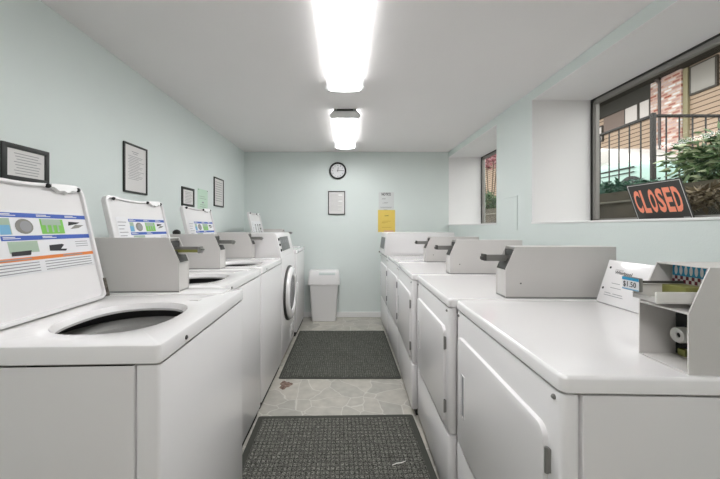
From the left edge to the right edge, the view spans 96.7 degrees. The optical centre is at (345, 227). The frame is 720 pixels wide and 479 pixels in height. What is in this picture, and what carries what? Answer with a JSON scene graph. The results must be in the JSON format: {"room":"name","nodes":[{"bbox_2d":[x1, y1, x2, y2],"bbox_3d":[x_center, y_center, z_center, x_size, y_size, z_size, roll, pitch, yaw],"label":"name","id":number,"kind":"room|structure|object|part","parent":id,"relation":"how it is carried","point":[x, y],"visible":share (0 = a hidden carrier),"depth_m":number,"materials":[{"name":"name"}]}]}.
{"room":"laundry","nodes":[
{"label":"laundry","id":0,"kind":"room"},
{"bbox_2d":[0,0,243,236],"bbox_3d":[-1.444,0.096,1.231,0.120,2.249,6.262,0,0,0],"label":"wall","id":1,"kind":"structure","parent":0,"point":[63,94],"depth_m":1.77,"materials":[{"name":"green paint"}]},
{"bbox_2d":[0,141,48,182],"bbox_3d":[-1.378,-0.272,1.380,0.011,0.153,0.204,0,0,0],"label":"framed notice","id":2,"kind":"object","parent":1,"relation":"attached to","point":[17,162],"visible":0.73,"depth_m":1.37,"materials":[{"name":"black wood"}]},
{"bbox_2d":[123,141,147,194],"bbox_3d":[-1.378,-0.380,2.098,0.011,0.316,0.234,0,0,0],"label":"framed notice","id":3,"kind":"object","parent":1,"relation":"attached to","point":[135,158],"visible":1,"depth_m":2.09,"materials":[{"name":"white paper"}]},
{"bbox_2d":[181,186,194,206],"bbox_3d":[-1.378,-0.266,2.793,0.011,0.163,0.218,0,0,0],"label":"framed notice","id":4,"kind":"object","parent":1,"relation":"attached to","point":[187,194],"visible":0.96,"depth_m":2.78,"materials":[{"name":"black wood"}]},
{"bbox_2d":[198,188,207,208],"bbox_3d":[-1.383,-0.226,3.091,0.002,0.282,0.216,0,0,0],"label":"notice","id":5,"kind":"object","parent":1,"relation":"attached to","point":[202,194],"visible":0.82,"depth_m":3.08,"materials":[{"name":"green paper"}]},
{"bbox_2d":[214,176,223,207],"bbox_3d":[-1.378,-0.379,3.469,0.011,0.309,0.258,0,0,0],"label":"framed notice","id":6,"kind":"object","parent":1,"relation":"attached to","point":[218,183],"visible":1,"depth_m":3.46,"materials":[{"name":"white paper"}]},
{"bbox_2d":[242,317,439,478],"bbox_3d":[0.207,1.270,1.231,3.382,0.100,6.462,0,0,0],"label":"floor","id":7,"kind":"structure","parent":0,"point":[305,397],"depth_m":2.32,"materials":[{"name":"plastic"}]},
{"bbox_2d":[0,177,242,478],"bbox_3d":[-0.777,0.534,1.048,0.694,1.372,0.668,0,0,-2],"label":"washing machine","id":8,"kind":"object","parent":7,"relation":"on","point":[111,367],"visible":1,"depth_m":0.89,"materials":[{"name":"white metal"}]},
{"bbox_3d":[-0.944,0.057,0.972,0.119,0.417,0.460,0,0,-2],"label":"lid","id":9,"kind":"part","parent":8,"relation":"part of","materials":[{"name":"white metal"}]},
{"bbox_3d":[-0.465,0.742,1.059,0.055,0.856,0.660,0,0,-2],"label":"panel","id":10,"kind":"part","parent":8,"relation":"part of","materials":[{"name":"white metal"}]},
{"bbox_2d":[101,195,260,445],"bbox_3d":[-0.900,0.534,1.766,0.694,1.372,0.668,0,0,0],"label":"washing machine","id":11,"kind":"object","parent":7,"relation":"on","point":[123,217],"depth_m":1.86,"materials":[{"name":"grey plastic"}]},
{"bbox_3d":[-1.070,0.057,1.696,0.119,0.417,0.460,0,0,0],"label":"lid","id":12,"kind":"part","parent":11,"relation":"part of","materials":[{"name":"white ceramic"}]},
{"bbox_3d":[-1.085,0.028,2.050,0.048,0.029,0.048,0,0,0],"label":"black knob","id":13,"kind":"part","parent":11,"relation":"part of","materials":[{"name":"black plastic"}]},
{"bbox_3d":[-0.588,0.742,1.766,0.055,0.856,0.660,0,0,0],"label":"panel","id":14,"kind":"part","parent":11,"relation":"part of","materials":[{"name":"white metal"}]},
{"bbox_2d":[180,205,281,408],"bbox_3d":[-0.903,0.534,2.466,0.694,1.372,0.668,0,0,0],"label":"washing machine","id":15,"kind":"object","parent":7,"relation":"on","point":[241,254],"visible":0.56,"depth_m":2.45,"materials":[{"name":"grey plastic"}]},
{"bbox_3d":[-1.073,0.057,2.396,0.119,0.417,0.460,0,0,0],"label":"lid","id":16,"kind":"part","parent":15,"relation":"part of","materials":[{"name":"white metal"}]},
{"bbox_3d":[-0.591,0.742,2.466,0.055,0.856,0.660,0,0,0],"label":"panel","id":17,"kind":"part","parent":15,"relation":"part of","materials":[{"name":"white metal"}]},
{"bbox_2d":[251,232,297,359],"bbox_3d":[-0.883,0.635,3.160,0.764,1.170,0.680,0,0,0],"label":"washing machine","id":18,"kind":"object","parent":7,"relation":"on","point":[273,244],"visible":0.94,"depth_m":2.93,"materials":[{"name":"white metal"}]},
{"bbox_3d":[-0.533,0.635,3.140,0.040,0.504,0.504,0,0,0],"label":"door","id":19,"kind":"part","parent":18,"relation":"part of","materials":[{"name":"white metal"}]},
{"bbox_3d":[-0.527,0.635,3.140,0.008,0.332,0.332,0,0,0],"label":"door glass","id":20,"kind":"part","parent":18,"relation":"part of","materials":[{"name":"grey"}]},
{"bbox_2d":[247,212,303,335],"bbox_3d":[-0.891,0.520,3.901,0.694,1.399,0.668,0,0,0],"label":"washing machine","id":21,"kind":"object","parent":7,"relation":"on","point":[254,219],"visible":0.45,"depth_m":3.80,"materials":[{"name":"white metal"}]},
{"bbox_3d":[-1.061,0.034,3.831,0.119,0.426,0.460,0,0,0],"label":"lid","id":22,"kind":"part","parent":21,"relation":"part of","materials":[{"name":"white metal"}]},
{"bbox_3d":[-0.579,0.732,3.901,0.055,0.873,0.660,0,0,0],"label":"panel","id":23,"kind":"part","parent":21,"relation":"part of","materials":[{"name":"white metal"}]},
{"bbox_2d":[279,381,292,389],"bbox_3d":[-0.481,1.219,2.477,0.106,0.001,0.119,0,0,32],"label":"rust stain","id":24,"kind":"object","parent":7,"relation":"on","point":[284,384],"visible":1,"depth_m":2.48,"materials":[{"name":"brown"}]},
{"bbox_2d":[308,269,339,320],"bbox_3d":[-0.288,0.892,4.234,0.414,0.655,0.234,0,0,0],"label":"trash bin","id":25,"kind":"object","parent":7,"relation":"on","point":[323,283],"visible":1,"depth_m":4.14,"materials":[{"name":"white plastic"}]},
{"bbox_3d":[-0.288,0.653,4.235,0.414,0.177,0.232,0,0,0],"label":"bin lid","id":26,"kind":"part","parent":25,"relation":"part of","materials":[{"name":"white plastic"}]},
{"bbox_2d":[242,414,437,478],"bbox_3d":[-0.053,1.214,1.510,0.994,0.010,1.119,0,0,-1],"label":"floor mat","id":27,"kind":"object","parent":7,"relation":"on","point":[325,446],"visible":1,"depth_m":1.75,"materials":[{"name":"grey carpet"}]},
{"bbox_2d":[279,331,400,378],"bbox_3d":[-0.049,1.214,3.170,0.993,0.010,1.190,0,0,0],"label":"floor mat","id":28,"kind":"object","parent":7,"relation":"on","point":[313,354],"visible":1,"depth_m":2.98,"materials":[{"name":"grey carpet"}]},
{"bbox_2d":[379,232,453,334],"bbox_3d":[0.794,0.637,3.818,0.770,1.165,0.686,0,0,0],"label":"dryer","id":29,"kind":"object","parent":7,"relation":"on","point":[392,243],"visible":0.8,"depth_m":3.48,"materials":[{"name":"white metal"}]},
{"bbox_3d":[0.447,0.646,3.821,0.013,0.423,0.589,0,0,0],"label":"door","id":30,"kind":"part","parent":29,"relation":"part of","materials":[{"name":"white metal"}]},
{"bbox_3d":[0.470,1.030,3.818,0.041,0.288,0.680,0,0,0],"label":"panel","id":31,"kind":"part","parent":29,"relation":"part of","materials":[{"name":"white metal"}]},
{"bbox_3d":[0.471,0.610,3.818,0.039,0.537,0.680,0,0,0],"label":"panel","id":32,"kind":"part","parent":29,"relation":"part of","materials":[{"name":"white metal"}]},
{"bbox_2d":[387,237,478,360],"bbox_3d":[0.808,0.651,3.113,0.742,1.138,0.686,0,0,0],"label":"dryer","id":33,"kind":"object","parent":7,"relation":"on","point":[430,255],"visible":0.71,"depth_m":2.85,"materials":[{"name":"white metal"}]},
{"bbox_3d":[0.447,0.646,3.116,0.013,0.423,0.589,0,0,0],"label":"door","id":34,"kind":"part","parent":33,"relation":"part of","materials":[{"name":"white metal"}]},
{"bbox_3d":[0.470,1.030,3.113,0.041,0.288,0.680,0,0,0],"label":"panel","id":35,"kind":"part","parent":33,"relation":"part of","materials":[{"name":"white metal"}]},
{"bbox_3d":[0.471,0.610,3.113,0.039,0.537,0.680,0,0,0],"label":"panel","id":36,"kind":"part","parent":33,"relation":"part of","materials":[{"name":"white metal"}]},
{"bbox_2d":[398,240,521,414],"bbox_3d":[0.794,0.651,2.393,0.742,1.138,0.686,0,0,2],"label":"dryer","id":37,"kind":"object","parent":7,"relation":"on","point":[462,256],"visible":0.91,"depth_m":2.08,"materials":[{"name":"white metal"}]},
{"bbox_3d":[0.433,0.646,2.408,0.013,0.423,0.589,0,0,2],"label":"door","id":38,"kind":"part","parent":37,"relation":"part of","materials":[{"name":"white metal"}]},
{"bbox_3d":[0.457,1.030,2.404,0.041,0.288,0.680,0,0,2],"label":"panel","id":39,"kind":"part","parent":37,"relation":"part of","materials":[{"name":"white metal"}]},
{"bbox_3d":[0.458,0.610,2.404,0.039,0.537,0.680,0,0,2],"label":"panel","id":40,"kind":"part","parent":37,"relation":"part of","materials":[{"name":"white metal"}]},
{"bbox_2d":[417,245,615,478],"bbox_3d":[0.802,0.651,1.685,0.742,1.138,0.686,0,0,2],"label":"dryer","id":41,"kind":"object","parent":7,"relation":"on","point":[523,272],"visible":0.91,"depth_m":1.38,"materials":[{"name":"white metal"}]},
{"bbox_3d":[0.439,0.645,1.923,0.004,0.164,0.037,0,0,2],"label":"door handle","id":42,"kind":"part","parent":41,"relation":"part of","materials":[{"name":"white metal"}]},
{"bbox_3d":[0.440,0.646,1.698,0.013,0.423,0.589,0,0,2],"label":"door","id":43,"kind":"part","parent":41,"relation":"part of","materials":[{"name":"white metal"}]},
{"bbox_3d":[0.464,1.030,1.694,0.041,0.288,0.680,0,0,2],"label":"panel","id":44,"kind":"part","parent":41,"relation":"part of","materials":[{"name":"white metal"}]},
{"bbox_3d":[0.465,0.610,1.694,0.039,0.537,0.680,0,0,2],"label":"panel","id":45,"kind":"part","parent":41,"relation":"part of","materials":[{"name":"white metal"}]},
{"bbox_2d":[457,260,719,478],"bbox_3d":[0.808,0.651,0.980,0.744,1.138,0.686,0,0,2],"label":"dryer","id":46,"kind":"object","parent":7,"relation":"on","point":[624,383],"visible":1,"depth_m":0.73,"materials":[{"name":"white metal"}]},
{"bbox_3d":[0.445,0.645,1.219,0.004,0.164,0.037,0,0,2],"label":"door handle","id":47,"kind":"part","parent":46,"relation":"part of","materials":[{"name":"white metal"}]},
{"bbox_3d":[0.469,1.030,0.990,0.041,0.288,0.680,0,0,2],"label":"panel","id":48,"kind":"part","parent":46,"relation":"part of","materials":[{"name":"white metal"}]},
{"bbox_3d":[0.445,0.646,0.994,0.013,0.423,0.589,0,0,2],"label":"door","id":49,"kind":"part","parent":46,"relation":"part of","materials":[{"name":"white metal"}]},
{"bbox_3d":[0.470,0.610,0.990,0.039,0.537,0.680,0,0,2],"label":"panel","id":50,"kind":"part","parent":46,"relation":"part of","materials":[{"name":"white metal"}]},
{"bbox_2d":[605,269,632,298],"bbox_3d":[1.047,0.215,1.192,0.034,0.105,0.180,0,0,2],"label":"print","id":51,"kind":"object","parent":46,"relation":"attached to","point":[613,281],"depth_m":1.24,"materials":[{"name":"grey paper"}]},
{"bbox_3d":[0.657,0.129,0.735,0.010,0.032,0.046,0,0,2],"label":"price plate","id":52,"kind":"part","parent":46,"relation":"part of","materials":[{"name":"blue paper"}]},
{"bbox_3d":[0.775,0.107,0.711,0.001,0.042,0.100,0,0,1],"label":"coin plate","id":53,"kind":"part","parent":46,"relation":"part of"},
{"bbox_2d":[244,152,448,311],"bbox_3d":[0.197,0.096,4.422,3.402,2.249,0.120,0,0,0],"label":"wall","id":54,"kind":"structure","parent":0,"point":[288,190],"depth_m":4.36,"materials":[{"name":"green paint"}]},
{"bbox_2d":[328,191,344,214],"bbox_3d":[-0.128,-0.335,4.353,0.232,0.321,0.016,0,0,0],"label":"framed notice","id":55,"kind":"object","parent":54,"relation":"attached to","point":[336,199],"visible":1,"depth_m":4.36,"materials":[{"name":"white paper"}]},
{"bbox_2d":[329,162,345,178],"bbox_3d":[-0.112,-0.771,4.346,0.234,0.234,0.030,0,0,0],"label":"wall clock","id":56,"kind":"object","parent":54,"relation":"attached to","point":[337,170],"visible":1,"depth_m":4.35,"materials":[{"name":"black plastic"}]},
{"bbox_2d":[304,312,380,316],"bbox_3d":[0.007,1.184,4.356,2.782,0.072,0.013,0,0,0],"label":"baseboard","id":57,"kind":"structure","parent":54,"relation":"attached to","point":[306,314],"depth_m":4.35,"materials":[{"name":"white paint"}]},
{"bbox_2d":[378,210,394,231],"bbox_3d":[0.552,-0.089,4.359,0.232,0.300,0.005,0,0,0],"label":"notice","id":58,"kind":"object","parent":54,"relation":"attached to","point":[386,218],"visible":1,"depth_m":4.36,"materials":[{"name":"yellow paper"}]},
{"bbox_2d":[379,192,393,209],"bbox_3d":[0.550,-0.360,4.361,0.210,0.240,0.003,0,0,0],"label":"paper notice","id":59,"kind":"object","parent":54,"relation":"attached to","point":[386,199],"visible":1,"depth_m":4.36,"materials":[{"name":"white paper"}]},
{"bbox_2d":[41,0,653,151],"bbox_3d":[0.207,-1.089,1.231,3.382,0.120,6.462,0,0,0],"label":"ceiling","id":60,"kind":"structure","parent":0,"point":[437,72],"depth_m":1.93,"materials":[{"name":"white paint"}]},
{"bbox_2d":[315,0,372,91],"bbox_3d":[-0.008,-0.986,1.627,0.270,0.086,1.221,0,0,0],"label":"ceiling light","id":61,"kind":"object","parent":60,"relation":"attached to","point":[344,25],"visible":1,"depth_m":1.62,"materials":[{"name":"white paint"}]},
{"bbox_2d":[330,109,360,148],"bbox_3d":[-0.008,-0.986,3.313,0.270,0.086,1.080,0,0,0],"label":"ceiling light","id":62,"kind":"object","parent":60,"relation":"attached to","point":[345,122],"visible":1,"depth_m":3.02,"materials":[{"name":"white paint"}]},
{"bbox_2d":[449,0,719,264],"bbox_3d":[1.648,0.096,1.231,0.500,2.249,6.262,0,0,0],"label":"wall","id":63,"kind":"structure","parent":0,"point":[648,242],"depth_m":2.04,"materials":[{"name":"green paint"}]},
{"bbox_2d":[449,124,496,224],"bbox_3d":[1.641,-0.499,3.667,0.483,0.919,1.390,0,0,0],"label":"trim","id":64,"kind":"structure","parent":63,"relation":"attached to","point":[464,164],"depth_m":4.36,"materials":[{"name":"white paint"}]},
{"bbox_2d":[451,223,496,224],"bbox_3d":[1.637,-0.034,3.667,0.490,0.012,1.390,0,0,0],"label":"trim","id":65,"kind":"structure","parent":63,"relation":"attached to","point":[486,223],"depth_m":3.35,"materials":[{"name":"white paint"}]},
{"bbox_2d":[481,150,495,223],"bbox_3d":[1.857,-0.497,3.667,0.041,0.914,1.379,0,0,0],"label":"window","id":66,"kind":"structure","parent":63,"relation":"in","point":[492,153],"depth_m":4.32,"materials":[{"name":"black metal"}]},
{"bbox_2d":[502,195,517,229],"bbox_3d":[1.395,-0.121,2.728,0.006,0.282,0.243,0,0,0],"label":"wire raceway","id":67,"kind":"object","parent":63,"relation":"attached to","point":[516,196],"visible":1,"depth_m":2.61,"materials":[{"name":"green paint"}]},
{"bbox_2d":[531,217,719,223],"bbox_3d":[1.637,-0.034,1.704,0.490,0.012,1.408,0,0,0],"label":"trim","id":68,"kind":"structure","parent":63,"relation":"attached to","point":[695,218],"depth_m":1.52,"materials":[{"name":"white paint"}]},
{"bbox_2d":[626,178,694,218],"bbox_3d":[1.791,-0.152,1.839,0.080,0.220,0.326,0,0,0],"label":"sign","id":69,"kind":"object","parent":68,"relation":"on","point":[668,198],"visible":0.84,"depth_m":1.81,"materials":[{"name":"grey plastic"}]},
{"bbox_2d":[532,0,719,221],"bbox_3d":[1.641,-0.499,1.704,0.483,0.919,1.408,0,0,0],"label":"window recess","id":70,"kind":"structure","parent":63,"relation":"attached to","point":[561,114],"depth_m":2.40,"materials":[{"name":"white paint"}]},
{"bbox_2d":[591,33,719,219],"bbox_3d":[1.857,-0.497,1.704,0.041,0.914,1.397,0,0,0],"label":"window","id":71,"kind":"structure","parent":63,"relation":"in","point":[714,41],"depth_m":2.24,"materials":[{"name":"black metal"}]},
{"label":"outside","id":72,"kind":"structure","parent":0,"visible":0},
{"bbox_2d":[485,179,719,213],"bbox_3d":[31.375,0.130,20.000,57.250,0.980,80.000,0,0,0],"label":"ground","id":73,"kind":"structure","parent":72,"point":[623,195],"depth_m":3.21,"materials":[{"name":"soil"}]},
{"bbox_2d":[485,154,495,204],"bbox_3d":[5.392,-2.028,12.037,1.911,3.341,2.344,0,0,-32],"label":"blossom tree","id":74,"kind":"object","parent":73,"relation":"on","point":[489,160],"visible":0.05,"depth_m":11.98,"materials":[{"name":"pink plant"}]},
{"bbox_2d":[485,190,495,208],"bbox_3d":[4.100,-0.740,9.306,0.812,0.766,1.013,0,0,-26],"label":"round shrub","id":75,"kind":"object","parent":73,"relation":"on","point":[488,198],"visible":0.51,"depth_m":9.09,"materials":[{"name":"green plant"}]},
{"bbox_2d":[485,196,719,222],"bbox_3d":[2.710,0.033,7.500,0.220,0.575,25.000,0,0,0],"label":"wall","id":76,"kind":"structure","parent":73,"relation":"on","point":[624,208],"depth_m":3.06,"materials":[{"name":"brown"}]},
{"bbox_2d":[684,179,719,214],"bbox_3d":[2.411,-0.201,2.235,0.322,0.242,0.600,0,0,-15],"label":"plant","id":77,"kind":"object","parent":76,"relation":"on","point":[698,199],"visible":0.61,"depth_m":2.13,"materials":[{"name":"brown plant"}]},
{"bbox_2d":[485,45,719,206],"bbox_3d":[16.220,-3.735,22.750,8.160,6.750,35.500,0,0,0],"label":"apartment building","id":78,"kind":"structure","parent":73,"relation":"on","point":[692,86],"depth_m":13.69,"materials":[{"name":"beige wood"}]},
{"bbox_3d":[13.985,-5.485,16.680,0.070,0.910,1.302,0,0,0],"label":"wall panel","id":79,"kind":"part","parent":78,"relation":"part of","materials":[{"name":"brown"}]},
{"bbox_3d":[13.960,-3.445,13.115,0.120,6.170,0.184,0,0,0],"label":"corner trim","id":80,"kind":"part","parent":78,"relation":"part of","materials":[{"name":"beige"}]},
{"bbox_2d":[600,177,660,193],"bbox_3d":[3.305,-0.442,3.854,0.617,0.286,1.152,0,0,-18],"label":"plant","id":81,"kind":"object","parent":73,"relation":"on","point":[606,187],"visible":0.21,"depth_m":3.69,"materials":[{"name":"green plant"}]},
{"bbox_2d":[601,148,712,188],"bbox_3d":[6.890,-1.240,8.225,1.780,1.560,4.450,0,0,0],"label":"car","id":82,"kind":"object","parent":73,"relation":"on","point":[624,152],"visible":0.14,"depth_m":7.13,"materials":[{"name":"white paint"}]},
{"bbox_3d":[6.237,-1.690,8.475,0.017,0.300,1.750,0,0,0],"label":"glass","id":83,"kind":"part","parent":82,"relation":"part of","materials":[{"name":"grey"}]},
{"bbox_2d":[600,113,719,191],"bbox_3d":[6.399,-0.888,5.774,5.242,1.056,3.672,0,0,0],"label":"metal railing","id":84,"kind":"object","parent":73,"relation":"on","point":[653,116],"visible":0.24,"depth_m":3.96,"materials":[{"name":"metal"}]},
{"bbox_3d":[3.800,-0.888,3.960,0.044,1.056,0.044,0,0,0],"label":"corner post","id":85,"kind":"part","parent":84,"relation":"part of","materials":[{"name":"black metal"}]},
{"bbox_3d":[6.390,-1.381,5.765,5.220,0.030,3.650,0,0,0],"label":"rail","id":86,"kind":"part","parent":84,"relation":"part of","materials":[{"name":"black metal"}]},
{"bbox_2d":[653,121,719,182],"bbox_3d":[3.349,-0.594,2.730,0.878,0.681,1.005,0,0,-36],"label":"leafy shrub","id":87,"kind":"object","parent":73,"relation":"on","point":[705,161],"visible":0.88,"depth_m":2.76,"materials":[{"name":"green plant"}]}
]}

